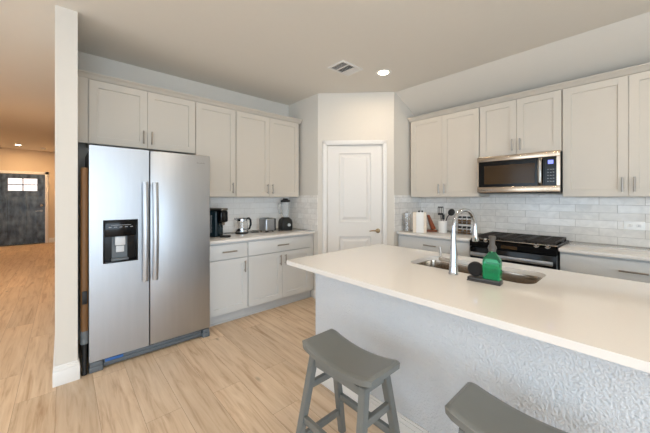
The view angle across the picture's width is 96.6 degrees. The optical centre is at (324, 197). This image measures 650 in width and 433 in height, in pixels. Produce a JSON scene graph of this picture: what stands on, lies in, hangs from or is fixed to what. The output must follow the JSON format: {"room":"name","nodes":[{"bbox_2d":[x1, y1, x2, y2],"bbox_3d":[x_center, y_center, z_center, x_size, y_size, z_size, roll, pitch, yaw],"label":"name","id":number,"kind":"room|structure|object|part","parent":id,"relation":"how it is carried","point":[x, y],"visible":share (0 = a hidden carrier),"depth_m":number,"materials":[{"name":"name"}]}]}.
{"room":"kitchen","nodes":[
{"label":"kitchen","id":0,"kind":"room"},
{"bbox_2d":[0,148,54,242],"bbox_3d":[-9.692,-0.015,7.651,4.280,2.758,0.150,0,0,-42],"label":"wall","id":1,"kind":"structure","parent":0,"point":[10,159],"depth_m":8.59,"materials":[{"name":"paint"}]},
{"bbox_2d":[0,173,44,246],"bbox_3d":[-8.758,0.341,8.397,0.916,2.045,0.106,0,0,-42],"label":"door","id":2,"kind":"structure","parent":1,"relation":"in","point":[22,196],"depth_m":8.39,"materials":[{"name":"paint"}]},
{"bbox_3d":[-8.879,-0.471,8.300,0.282,0.166,0.010,0,0,-42],"label":"glass pane","id":3,"kind":"part","parent":2,"relation":"part of","materials":[{"name":"white glass"}]},
{"bbox_3d":[-8.879,-0.281,8.300,0.282,0.166,0.010,0,0,-42],"label":"glass pane","id":4,"kind":"part","parent":2,"relation":"part of","materials":[{"name":"white glass"}]},
{"bbox_3d":[-8.652,-0.471,8.504,0.282,0.166,0.010,0,0,-42],"label":"glass pane","id":5,"kind":"part","parent":2,"relation":"part of","materials":[{"name":"white glass"}]},
{"bbox_3d":[-8.652,-0.281,8.504,0.282,0.166,0.010,0,0,-42],"label":"glass pane","id":6,"kind":"part","parent":2,"relation":"part of","materials":[{"name":"white glass"}]},
{"bbox_2d":[0,170,47,242],"bbox_3d":[-8.750,0.299,8.388,1.066,2.130,0.020,0,0,-42],"label":"trim","id":7,"kind":"structure","parent":1,"relation":"attached to","point":[1,171],"depth_m":8.70,"materials":[{"name":"white paint"}]},
{"bbox_2d":[55,5,77,365],"bbox_3d":[-2.200,-0.015,2.460,0.125,2.758,0.880,0,0,-42],"label":"wall","id":8,"kind":"structure","parent":0,"point":[66,20],"depth_m":2.13,"materials":[{"name":"paint"}]},
{"bbox_2d":[78,51,288,340],"bbox_3d":[-1.455,-0.015,3.645,2.570,2.758,0.120,0,0,-42],"label":"wall","id":9,"kind":"structure","parent":0,"point":[87,62],"depth_m":3.18,"materials":[{"name":"paint"}]},
{"bbox_2d":[78,76,194,154],"bbox_3d":[-1.875,-0.766,2.931,0.988,0.571,0.357,0,0,-42],"label":"upper cabinet","id":10,"kind":"object","parent":9,"relation":"attached to","point":[109,115],"visible":0.97,"depth_m":2.78,"materials":[{"name":"beige paint"}]},
{"bbox_3d":[-2.125,-0.766,2.531,0.079,0.571,0.018,0,0,-42],"label":"filler panel","id":11,"kind":"part","parent":10,"relation":"part of","materials":[{"name":"beige paint"}]},
{"bbox_3d":[-1.923,-0.765,2.710,0.447,0.562,0.019,0,0,-42],"label":"door","id":12,"kind":"part","parent":10,"relation":"part of","materials":[{"name":"beige paint"}]},
{"bbox_3d":[-1.589,-0.765,3.011,0.446,0.562,0.019,0,0,-42],"label":"door","id":13,"kind":"part","parent":10,"relation":"part of","materials":[{"name":"beige paint"}]},
{"bbox_2d":[78,69,302,123],"bbox_3d":[-1.271,-1.077,3.342,2.434,0.047,0.158,0,0,-42],"label":"trim","id":14,"kind":"structure","parent":10,"relation":"on","point":[82,73],"depth_m":3.02,"materials":[{"name":"beige paint"}]},
{"bbox_2d":[192,102,234,196],"bbox_3d":[-1.335,-0.530,3.419,0.464,1.044,0.357,0,0,-42],"label":"upper cabinet","id":15,"kind":"object","parent":9,"relation":"attached to","point":[214,125],"visible":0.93,"depth_m":3.33,"materials":[{"name":"beige paint"}]},
{"bbox_2d":[210,197,288,232],"bbox_3d":[-1.115,0.221,3.866,1.530,0.455,0.008,0,0,-42],"label":"backsplash","id":16,"kind":"structure","parent":9,"relation":"attached to","point":[256,208],"depth_m":3.93,"materials":[{"name":"white tile"}]},
{"bbox_2d":[235,110,298,196],"bbox_3d":[-0.813,-0.530,3.891,0.940,1.044,0.357,0,0,-42],"label":"upper cabinet","id":17,"kind":"object","parent":9,"relation":"attached to","point":[266,148],"visible":0.98,"depth_m":3.74,"materials":[{"name":"beige paint"}]},
{"bbox_3d":[-0.901,-0.528,3.634,0.454,1.035,0.019,0,0,-42],"label":"door","id":18,"kind":"part","parent":17,"relation":"part of","materials":[{"name":"beige paint"}]},
{"bbox_3d":[-0.554,-0.528,3.946,0.472,1.035,0.019,0,0,-42],"label":"door","id":19,"kind":"part","parent":17,"relation":"part of","materials":[{"name":"beige paint"}]},
{"bbox_2d":[0,242,384,432],"bbox_3d":[-2.790,1.414,2.870,8.509,0.100,16.800,0,0,-42],"label":"floor","id":20,"kind":"structure","parent":0,"point":[249,375],"depth_m":2.19,"materials":[{"name":"brown wood"}]},
{"bbox_2d":[80,167,88,375],"bbox_3d":[-1.848,0.566,2.225,0.051,1.594,0.062,0,0,-42],"label":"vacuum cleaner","id":21,"kind":"object","parent":20,"relation":"on","point":[84,272],"visible":1,"depth_m":2.21,"materials":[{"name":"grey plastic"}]},
{"bbox_2d":[85,145,209,373],"bbox_3d":[-1.684,0.478,2.771,0.924,1.770,0.776,0,0,-42],"label":"refrigerator","id":22,"kind":"object","parent":20,"relation":"on","point":[149,211],"visible":0.98,"depth_m":2.47,"materials":[{"name":"grey metal"}]},
{"bbox_3d":[-1.688,0.435,2.386,0.402,1.684,0.058,0,0,-42],"label":"freezer door","id":23,"kind":"part","parent":22,"relation":"part of","materials":[{"name":"metal"}]},
{"bbox_3d":[-1.680,0.248,2.381,0.212,0.134,0.049,0,0,-42],"label":"dispenser panel","id":24,"kind":"part","parent":22,"relation":"part of","materials":[{"name":"black plastic"}]},
{"bbox_3d":[-1.518,0.289,2.449,0.045,0.843,0.076,0,0,-42],"label":"handle","id":25,"kind":"part","parent":22,"relation":"part of","materials":[{"name":"metal"}]},
{"bbox_3d":[-1.463,0.289,2.499,0.045,0.843,0.076,0,0,-42],"label":"handle","id":26,"kind":"part","parent":22,"relation":"part of","materials":[{"name":"metal"}]},
{"bbox_3d":[-1.342,0.435,2.699,0.514,1.684,0.058,0,0,-42],"label":"door","id":27,"kind":"part","parent":22,"relation":"part of","materials":[{"name":"metal"}]},
{"bbox_2d":[210,241,247,326],"bbox_3d":[-1.225,0.922,3.330,0.446,0.882,0.637,0,0,-42],"label":"base cabinet","id":28,"kind":"object","parent":20,"relation":"on","point":[228,261],"visible":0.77,"depth_m":3.13,"materials":[{"name":"grey paint"}]},
{"bbox_3d":[-1.042,0.581,3.128,0.436,0.157,0.019,0,0,-42],"label":"drawer","id":29,"kind":"part","parent":28,"relation":"part of","materials":[{"name":"grey paint"}]},
{"bbox_2d":[245,233,312,315],"bbox_3d":[-0.697,0.922,3.807,0.972,0.882,0.637,0,0,-42],"label":"base cabinet","id":30,"kind":"object","parent":20,"relation":"on","point":[272,283],"visible":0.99,"depth_m":3.54,"materials":[{"name":"grey paint"}]},
{"bbox_2d":[210,228,314,243],"bbox_3d":[-0.868,0.465,3.659,1.419,0.030,0.629,0,0,-42],"label":"countertop","id":31,"kind":"structure","parent":30,"relation":"on","point":[234,237],"depth_m":3.53,"materials":[{"name":"white stone"}]},
{"bbox_2d":[210,208,230,237],"bbox_3d":[-1.240,0.284,3.323,0.332,0.330,0.153,0,0,12],"label":"coffee maker","id":32,"kind":"object","parent":31,"relation":"on","point":[218,217],"visible":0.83,"depth_m":3.25,"materials":[{"name":"black plastic"}]},
{"bbox_3d":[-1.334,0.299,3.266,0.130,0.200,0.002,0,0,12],"label":"water tank","id":33,"kind":"part","parent":32,"relation":"part of","materials":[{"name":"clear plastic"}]},
{"bbox_3d":[-1.255,0.134,3.327,0.240,0.029,0.132,0,0,12],"label":"lid","id":34,"kind":"part","parent":32,"relation":"part of","materials":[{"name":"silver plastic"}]},
{"bbox_2d":[220,235,230,237],"bbox_3d":[-1.138,0.441,3.303,0.123,0.018,0.124,0,0,12],"label":"drip tray","id":35,"kind":"object","parent":32,"relation":"on","point":[221,236],"depth_m":3.26,"materials":[{"name":"black plastic"}]},
{"bbox_2d":[234,217,251,233],"bbox_3d":[-1.036,0.348,3.637,0.178,0.202,0.160,0,0,16],"label":"electric kettle","id":36,"kind":"object","parent":31,"relation":"on","point":[241,224],"visible":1,"depth_m":3.58,"materials":[{"name":"silver metal"}]},
{"bbox_3d":[-1.047,0.270,3.634,0.132,0.042,0.143,0,0,28],"label":"lid","id":37,"kind":"part","parent":36,"relation":"part of","materials":[{"name":"silver metal"}]},
{"bbox_2d":[259,217,275,231],"bbox_3d":[-0.761,0.359,3.862,0.170,0.180,0.181,0,0,44],"label":"toaster","id":38,"kind":"object","parent":31,"relation":"on","point":[267,224],"visible":0.99,"depth_m":3.79,"materials":[{"name":"metal"}]},
{"bbox_2d":[278,198,292,230],"bbox_3d":[-0.561,0.231,4.028,0.192,0.438,0.181,0,0,-30],"label":"blender","id":39,"kind":"object","parent":31,"relation":"on","point":[284,223],"visible":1,"depth_m":3.99,"materials":[{"name":"plastic"}]},
{"bbox_3d":[-0.553,0.360,4.042,0.164,0.178,0.164,0,0,-30],"label":"motor","id":40,"kind":"part","parent":39,"relation":"part of","materials":[{"name":"black plastic"}]},
{"bbox_2d":[281,202,289,216],"bbox_3d":[-0.553,0.168,4.042,0.120,0.206,0.120,0,0,-30],"label":"jar","id":41,"kind":"object","parent":39,"relation":"on","point":[285,205],"depth_m":4.00,"materials":[{"name":"clear plastic"}]},
{"bbox_3d":[-0.703,0.954,3.434,0.454,0.570,0.019,0,0,-42],"label":"door","id":42,"kind":"part","parent":30,"relation":"part of","materials":[{"name":"grey paint"}]},
{"bbox_3d":[-0.535,0.581,3.586,0.907,0.157,0.019,0,0,-42],"label":"drawer","id":43,"kind":"part","parent":30,"relation":"part of","materials":[{"name":"grey paint"}]},
{"bbox_3d":[-0.366,0.954,3.740,0.450,0.570,0.019,0,0,-42],"label":"door","id":44,"kind":"part","parent":30,"relation":"part of","materials":[{"name":"grey paint"}]},
{"bbox_2d":[296,329,399,432],"bbox_3d":[0.111,1.055,1.421,0.378,0.618,0.463,0,0,-42],"label":"bar stool","id":45,"kind":"object","parent":20,"relation":"on","point":[360,370],"visible":1,"depth_m":1.39,"materials":[{"name":"grey paint"}]},
{"bbox_3d":[-0.105,1.087,1.478,0.150,0.552,0.045,0,0,-21],"label":"leg","id":46,"kind":"part","parent":45,"relation":"part of","materials":[{"name":"grey paint"}]},
{"bbox_3d":[0.076,1.087,1.641,0.045,0.552,0.150,0,0,27],"label":"leg","id":47,"kind":"part","parent":45,"relation":"part of","materials":[{"name":"grey paint"}]},
{"bbox_3d":[0.111,0.779,1.421,0.235,0.067,0.463,0,0,-42],"label":"seat","id":48,"kind":"part","parent":45,"relation":"part of","materials":[{"name":"grey paint"}]},
{"bbox_3d":[0.146,1.087,1.201,0.045,0.552,0.151,0,0,27],"label":"leg","id":49,"kind":"part","parent":45,"relation":"part of","materials":[{"name":"grey paint"}]},
{"bbox_3d":[0.326,1.087,1.364,0.151,0.552,0.045,0,0,-21],"label":"leg","id":50,"kind":"part","parent":45,"relation":"part of","materials":[{"name":"grey paint"}]},
{"bbox_2d":[398,234,469,256],"bbox_3d":[1.487,0.922,3.695,0.637,0.882,0.920,0,0,-42],"label":"base cabinet","id":51,"kind":"object","parent":20,"relation":"on","point":[407,241],"visible":0.23,"depth_m":3.49,"materials":[{"name":"grey paint"}]},
{"bbox_2d":[396,229,481,241],"bbox_3d":[1.489,0.465,3.700,0.629,0.030,0.928,0,0,-42],"label":"countertop","id":52,"kind":"structure","parent":51,"relation":"on","point":[460,237],"depth_m":3.53,"materials":[{"name":"white stone"}]},
{"bbox_2d":[403,211,410,231],"bbox_3d":[1.097,0.316,3.887,0.104,0.268,0.104,0,0,-42],"label":"glass canister","id":53,"kind":"object","parent":52,"relation":"on","point":[406,216],"visible":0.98,"depth_m":3.84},
{"bbox_2d":[413,210,426,232],"bbox_3d":[1.221,0.307,3.731,0.166,0.284,0.100,0,0,22],"label":"paper towel roll","id":54,"kind":"object","parent":52,"relation":"on","point":[419,218],"visible":0.98,"depth_m":3.69,"materials":[{"name":"white paper"}]},
{"bbox_2d":[427,215,436,231],"bbox_3d":[1.420,0.340,3.874,0.135,0.219,0.100,0,0,8],"label":"wooden board","id":55,"kind":"object","parent":52,"relation":"on","point":[431,224],"visible":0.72,"depth_m":3.83,"materials":[{"name":"brown wood"}]},
{"bbox_2d":[438,220,446,232],"bbox_3d":[1.518,0.373,3.734,0.108,0.152,0.107,0,0,-42],"label":"utensil crock","id":56,"kind":"object","parent":52,"relation":"on","point":[442,225],"visible":0.98,"depth_m":3.69,"materials":[{"name":"white ceramic"}]},
{"bbox_2d":[446,209,454,220],"bbox_3d":[1.584,0.287,3.703,0.150,0.288,0.024,0,0,38],"label":"ladle","id":57,"kind":"object","parent":56,"relation":"in","point":[451,212],"visible":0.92,"depth_m":3.68,"materials":[{"name":"black plastic"}]},
{"bbox_2d":[456,213,472,234],"bbox_3d":[1.697,0.317,3.522,0.079,0.265,0.187,0,0,-42],"label":"spice rack","id":58,"kind":"object","parent":52,"relation":"on","point":[461,213],"visible":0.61,"depth_m":3.50,"materials":[{"name":"silver metal"}]},
{"bbox_2d":[462,226,466,233],"bbox_3d":[1.697,0.395,3.522,0.047,0.090,0.047,0,0,-42],"label":"spice jar","id":59,"kind":"object","parent":58,"relation":"on","point":[464,230],"visible":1,"depth_m":3.51,"materials":[{"name":"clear glass"}]},
{"bbox_2d":[462,216,466,223],"bbox_3d":[1.697,0.273,3.522,0.047,0.090,0.047,0,0,-42],"label":"spice jar","id":60,"kind":"object","parent":58,"relation":"on","point":[464,219],"visible":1,"depth_m":3.51,"materials":[{"name":"clear glass"}]},
{"bbox_2d":[467,216,470,223],"bbox_3d":[1.734,0.273,3.480,0.047,0.090,0.047,0,0,-42],"label":"spice jar","id":61,"kind":"object","parent":58,"relation":"on","point":[468,217],"visible":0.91,"depth_m":3.46,"materials":[{"name":"clear glass"}]},
{"bbox_2d":[315,273,649,432],"bbox_3d":[1.356,0.922,1.224,0.854,0.883,3.377,0,0,-42],"label":"kitchen island","id":62,"kind":"object","parent":20,"relation":"on","point":[438,352],"visible":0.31,"depth_m":1.37,"materials":[{"name":"white paint"}]},
{"bbox_3d":[1.356,1.291,1.224,0.854,0.144,3.377,0,0,-42],"label":"baseboard","id":63,"kind":"part","parent":62,"relation":"part of","materials":[{"name":"white paint"}]},
{"bbox_2d":[287,244,649,372],"bbox_3d":[1.293,0.465,1.158,1.096,0.030,3.484,0,0,-42],"label":"island countertop","id":64,"kind":"structure","parent":62,"relation":"on","point":[606,318],"depth_m":1.33,"materials":[{"name":"white stone"}]},
{"bbox_2d":[439,208,478,274],"bbox_3d":[0.834,0.257,1.749,0.279,0.385,0.114,0,0,-14],"label":"kitchen faucet","id":65,"kind":"object","parent":64,"relation":"on","point":[453,261],"visible":1,"depth_m":1.70,"materials":[{"name":"silver metal"}]},
{"bbox_3d":[0.718,0.343,1.740,0.025,0.088,0.074,0,0,-42],"label":"handle","id":66,"kind":"part","parent":65,"relation":"part of","materials":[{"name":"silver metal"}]},
{"bbox_3d":[0.847,0.138,1.757,0.238,0.147,0.025,0,0,-31],"label":"spout","id":67,"kind":"part","parent":65,"relation":"part of","materials":[{"name":"silver metal"}]},
{"bbox_2d":[417,260,541,283],"bbox_3d":[0.948,0.592,1.867,0.404,0.223,0.774,0,0,-42],"label":"sink","id":68,"kind":"object","parent":64,"relation":"in","point":[506,276],"visible":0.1,"depth_m":1.88,"materials":[{"name":"metal"}]},
{"bbox_2d":[467,275,502,285],"bbox_3d":[0.853,0.439,1.546,0.160,0.022,0.072,0,0,44],"label":"sink caddy","id":69,"kind":"object","parent":64,"relation":"on","point":[480,279],"visible":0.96,"depth_m":1.52,"materials":[{"name":"grey plastic"}]},
{"bbox_2d":[468,261,481,275],"bbox_3d":[0.821,0.388,1.579,0.030,0.078,0.078,0,0,-42],"label":"scrubber","id":70,"kind":"object","parent":69,"relation":"on","point":[474,268],"visible":0.88,"depth_m":1.57,"materials":[{"name":"black plastic"}]},
{"bbox_2d":[482,236,501,280],"bbox_3d":[0.878,0.314,1.519,0.082,0.226,0.062,0,0,44],"label":"soap bottle","id":71,"kind":"object","parent":69,"relation":"on","point":[491,263],"visible":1,"depth_m":1.50,"materials":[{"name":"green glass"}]},
{"bbox_2d":[445,382,567,432],"bbox_3d":[0.664,1.055,0.944,0.378,0.618,0.463,0,0,-42],"label":"bar stool","id":72,"kind":"object","parent":20,"relation":"on","point":[473,409],"visible":1,"depth_m":1.02,"materials":[{"name":"grey paint"}]},
{"bbox_2d":[470,231,568,269],"bbox_3d":[2.031,0.888,3.049,0.693,0.952,0.744,0,0,-42],"label":"range","id":73,"kind":"object","parent":20,"relation":"on","point":[542,251],"visible":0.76,"depth_m":2.82,"materials":[{"name":"metal"}]},
{"bbox_3d":[1.794,0.592,2.834,0.053,0.040,0.704,0,0,-42],"label":"handle","id":74,"kind":"part","parent":73,"relation":"part of","materials":[{"name":"metal"}]},
{"bbox_3d":[1.830,0.828,2.867,0.044,0.603,0.736,0,0,-42],"label":"oven door","id":75,"kind":"part","parent":73,"relation":"part of","materials":[{"name":"black glass"}]},
{"bbox_3d":[1.834,0.481,2.871,0.051,0.076,0.744,0,0,-42],"label":"control panel","id":76,"kind":"part","parent":73,"relation":"part of","materials":[{"name":"black metal"}]},
{"bbox_2d":[478,237,568,247],"bbox_3d":[2.071,0.460,3.085,0.586,0.036,0.744,0,0,-42],"label":"cooktop","id":77,"kind":"object","parent":73,"relation":"in","point":[564,241],"depth_m":2.88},
{"bbox_2d":[560,252,649,282],"bbox_3d":[2.615,0.922,2.447,0.637,0.882,0.908,0,0,-42],"label":"base cabinet","id":78,"kind":"object","parent":20,"relation":"on","point":[612,267],"visible":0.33,"depth_m":2.37,"materials":[{"name":"grey paint"}]},
{"bbox_2d":[558,241,649,260],"bbox_3d":[2.620,0.465,2.448,0.629,0.030,0.919,0,0,-42],"label":"countertop","id":79,"kind":"structure","parent":78,"relation":"on","point":[607,250],"depth_m":2.49,"materials":[{"name":"white stone"}]},
{"bbox_3d":[2.392,0.581,2.246,0.037,0.014,0.160,0,0,-42],"label":"handle","id":80,"kind":"part","parent":78,"relation":"part of","materials":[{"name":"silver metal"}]},
{"bbox_2d":[289,94,317,296],"bbox_3d":[-0.278,-0.015,4.170,0.120,2.758,0.680,0,0,-42],"label":"wall","id":81,"kind":"structure","parent":0,"point":[306,110],"depth_m":4.03,"materials":[{"name":"paint"}]},
{"bbox_2d":[289,195,317,230],"bbox_3d":[-0.323,0.208,4.125,0.008,0.479,0.670,0,0,-42],"label":"backsplash","id":82,"kind":"object","parent":81,"relation":"attached to","point":[303,209],"visible":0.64,"depth_m":4.08,"materials":[{"name":"white tile"}]},
{"bbox_2d":[0,0,649,151],"bbox_3d":[-3.104,-1.454,2.586,7.662,0.120,16.800,0,0,-42],"label":"ceiling","id":83,"kind":"structure","parent":0,"point":[279,51],"depth_m":2.57,"materials":[{"name":"paint"}]},
{"bbox_2d":[328,60,362,75],"bbox_3d":[0.221,-1.388,3.118,0.310,0.012,0.230,0,0,-42],"label":"ceiling vent","id":84,"kind":"object","parent":83,"relation":"in","point":[343,67],"visible":1,"depth_m":3.11,"materials":[{"name":"white metal"}]},
{"bbox_2d":[375,69,391,75],"bbox_3d":[0.651,-1.391,3.227,0.178,0.004,0.178,0,0,-42],"label":"recessed light","id":85,"kind":"object","parent":83,"relation":"in","point":[383,72],"visible":1,"depth_m":3.22,"materials":[{"name":"white paint"}]},
{"bbox_2d":[318,92,393,253],"bbox_3d":[0.410,-0.015,3.905,1.004,2.758,0.120,0,0,4],"label":"wall","id":86,"kind":"structure","parent":0,"point":[364,115],"depth_m":3.84,"materials":[{"name":"paint"}]},
{"bbox_2d":[327,145,381,252],"bbox_3d":[0.388,0.328,3.847,0.731,2.048,0.089,0,0,4],"label":"door","id":87,"kind":"structure","parent":86,"relation":"in","point":[354,172],"depth_m":3.86,"materials":[{"name":"white paint"}]},
{"bbox_2d":[322,140,386,253],"bbox_3d":[0.391,0.302,3.834,0.851,2.124,0.023,0,0,4],"label":"trim","id":88,"kind":"structure","parent":86,"relation":"attached to","point":[383,143],"depth_m":3.83,"materials":[{"name":"white paint"}]},
{"bbox_2d":[394,92,414,245],"bbox_3d":[1.175,-0.015,4.135,0.829,2.758,0.120,0,0,-42],"label":"wall","id":89,"kind":"structure","parent":0,"point":[402,126],"depth_m":3.93,"materials":[{"name":"paint"}]},
{"bbox_2d":[394,195,420,231],"bbox_3d":[1.160,0.208,4.035,0.668,0.479,0.008,0,0,-42],"label":"backsplash","id":90,"kind":"structure","parent":89,"relation":"attached to","point":[402,203],"depth_m":3.93,"materials":[{"name":"white tile"}]},
{"bbox_2d":[395,12,649,115],"bbox_3d":[3.353,-1.279,1.750,0.797,0.471,6.900,0,0,-42],"label":"wall","id":91,"kind":"structure","parent":0,"point":[625,43],"depth_m":2.85,"materials":[{"name":"paint"}]},
{"bbox_2d":[489,193,562,194],"bbox_3d":[3.687,-0.015,1.863,0.150,2.758,6.620,0,0,-42],"label":"wall","id":92,"kind":"structure","parent":0,"point":[516,193],"depth_m":3.29,"materials":[{"name":"paint"}]},
{"bbox_2d":[411,107,488,196],"bbox_3d":[1.595,-0.530,3.784,0.357,1.044,0.897,0,0,-42],"label":"upper cabinet","id":93,"kind":"object","parent":92,"relation":"attached to","point":[445,149],"visible":0.98,"depth_m":3.65,"materials":[{"name":"beige paint"}]},
{"bbox_3d":[1.348,-0.528,3.861,0.019,1.035,0.444,0,0,-42],"label":"door","id":94,"kind":"part","parent":93,"relation":"part of","materials":[{"name":"beige paint"}]},
{"bbox_3d":[1.646,-0.528,3.530,0.019,1.035,0.440,0,0,-42],"label":"door","id":95,"kind":"part","parent":93,"relation":"part of","materials":[{"name":"beige paint"}]},
{"bbox_2d":[407,63,649,122],"bbox_3d":[2.062,-1.077,3.118,0.158,0.047,2.565,0,0,-42],"label":"trim","id":96,"kind":"structure","parent":93,"relation":"on","point":[643,67],"depth_m":2.89,"materials":[{"name":"beige paint"}]},
{"bbox_2d":[480,90,562,157],"bbox_3d":[2.147,-0.754,3.173,0.357,0.596,0.747,0,0,-42],"label":"upper cabinet","id":97,"kind":"object","parent":92,"relation":"attached to","point":[531,124],"visible":0.94,"depth_m":3.04,"materials":[{"name":"beige paint"}]},
{"bbox_3d":[1.923,-0.752,3.224,0.019,0.587,0.362,0,0,-42],"label":"door","id":98,"kind":"part","parent":97,"relation":"part of","materials":[{"name":"beige paint"}]},
{"bbox_2d":[477,150,562,193],"bbox_3d":[2.114,-0.249,3.143,0.444,0.407,0.743,0,0,-42],"label":"microwave","id":99,"kind":"object","parent":97,"relation":"attached to","point":[536,172],"visible":0.96,"depth_m":2.98,"materials":[{"name":"metal"}]},
{"bbox_3d":[1.959,-0.258,3.074,0.025,0.280,0.606,0,0,-42],"label":"door","id":100,"kind":"part","parent":99,"relation":"part of","materials":[{"name":"black glass"}]},
{"bbox_3d":[2.114,-0.258,2.849,0.049,0.277,0.033,0,0,-42],"label":"handle","id":101,"kind":"part","parent":99,"relation":"part of","materials":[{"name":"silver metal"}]},
{"bbox_3d":[2.194,-0.258,2.813,0.026,0.280,0.092,0,0,-42],"label":"control panel","id":102,"kind":"part","parent":99,"relation":"part of","materials":[{"name":"black plastic"}]},
{"bbox_3d":[2.171,-0.752,2.949,0.019,0.587,0.372,0,0,-42],"label":"door","id":103,"kind":"part","parent":97,"relation":"part of","materials":[{"name":"beige paint"}]},
{"bbox_2d":[421,194,649,247],"bbox_3d":[2.656,0.214,2.885,0.008,0.500,3.720,0,0,-42],"label":"backsplash","id":104,"kind":"structure","parent":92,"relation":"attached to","point":[600,220],"depth_m":3.09,"materials":[{"name":"white tile"}]},
{"bbox_2d":[624,221,644,230],"bbox_3d":[2.845,0.258,2.663,0.009,0.080,0.135,0,0,-42],"label":"wall outlet","id":105,"kind":"object","parent":104,"relation":"attached to","point":[628,225],"visible":1,"depth_m":2.66,"materials":[{"name":"white plastic"}]},
{"bbox_2d":[563,71,649,196],"bbox_3d":[2.696,-0.530,2.566,0.357,1.044,0.886,0,0,-42],"label":"upper cabinet","id":106,"kind":"object","parent":92,"relation":"attached to","point":[606,123],"visible":1,"depth_m":2.57,"materials":[{"name":"beige paint"}]},
{"bbox_3d":[2.553,-0.113,2.485,0.037,0.125,0.014,0,0,-42],"label":"handle","id":107,"kind":"part","parent":106,"relation":"part of","materials":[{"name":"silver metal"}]},
{"bbox_3d":[2.601,-0.113,2.432,0.037,0.125,0.014,0,0,-42],"label":"handle","id":108,"kind":"part","parent":106,"relation":"part of","materials":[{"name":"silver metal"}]},
{"bbox_3d":[2.745,-0.528,2.314,0.019,1.035,0.436,0,0,-42],"label":"door","id":109,"kind":"part","parent":106,"relation":"part of","materials":[{"name":"beige paint"}]},
{"bbox_3d":[-5.298,-0.015,5.887,0.125,2.758,8.360,0,0,-42],"label":"wall","id":110,"kind":"structure","parent":0,"visible":0},
{"bbox_2d":[52,340,79,387],"bbox_3d":[-4.992,1.292,5.549,0.151,0.145,9.233,0,0,-42],"label":"baseboard","id":111,"kind":"structure","parent":110,"relation":"attached to","point":[65,373],"depth_m":2.13,"materials":[{"name":"white paint"}]}
]}

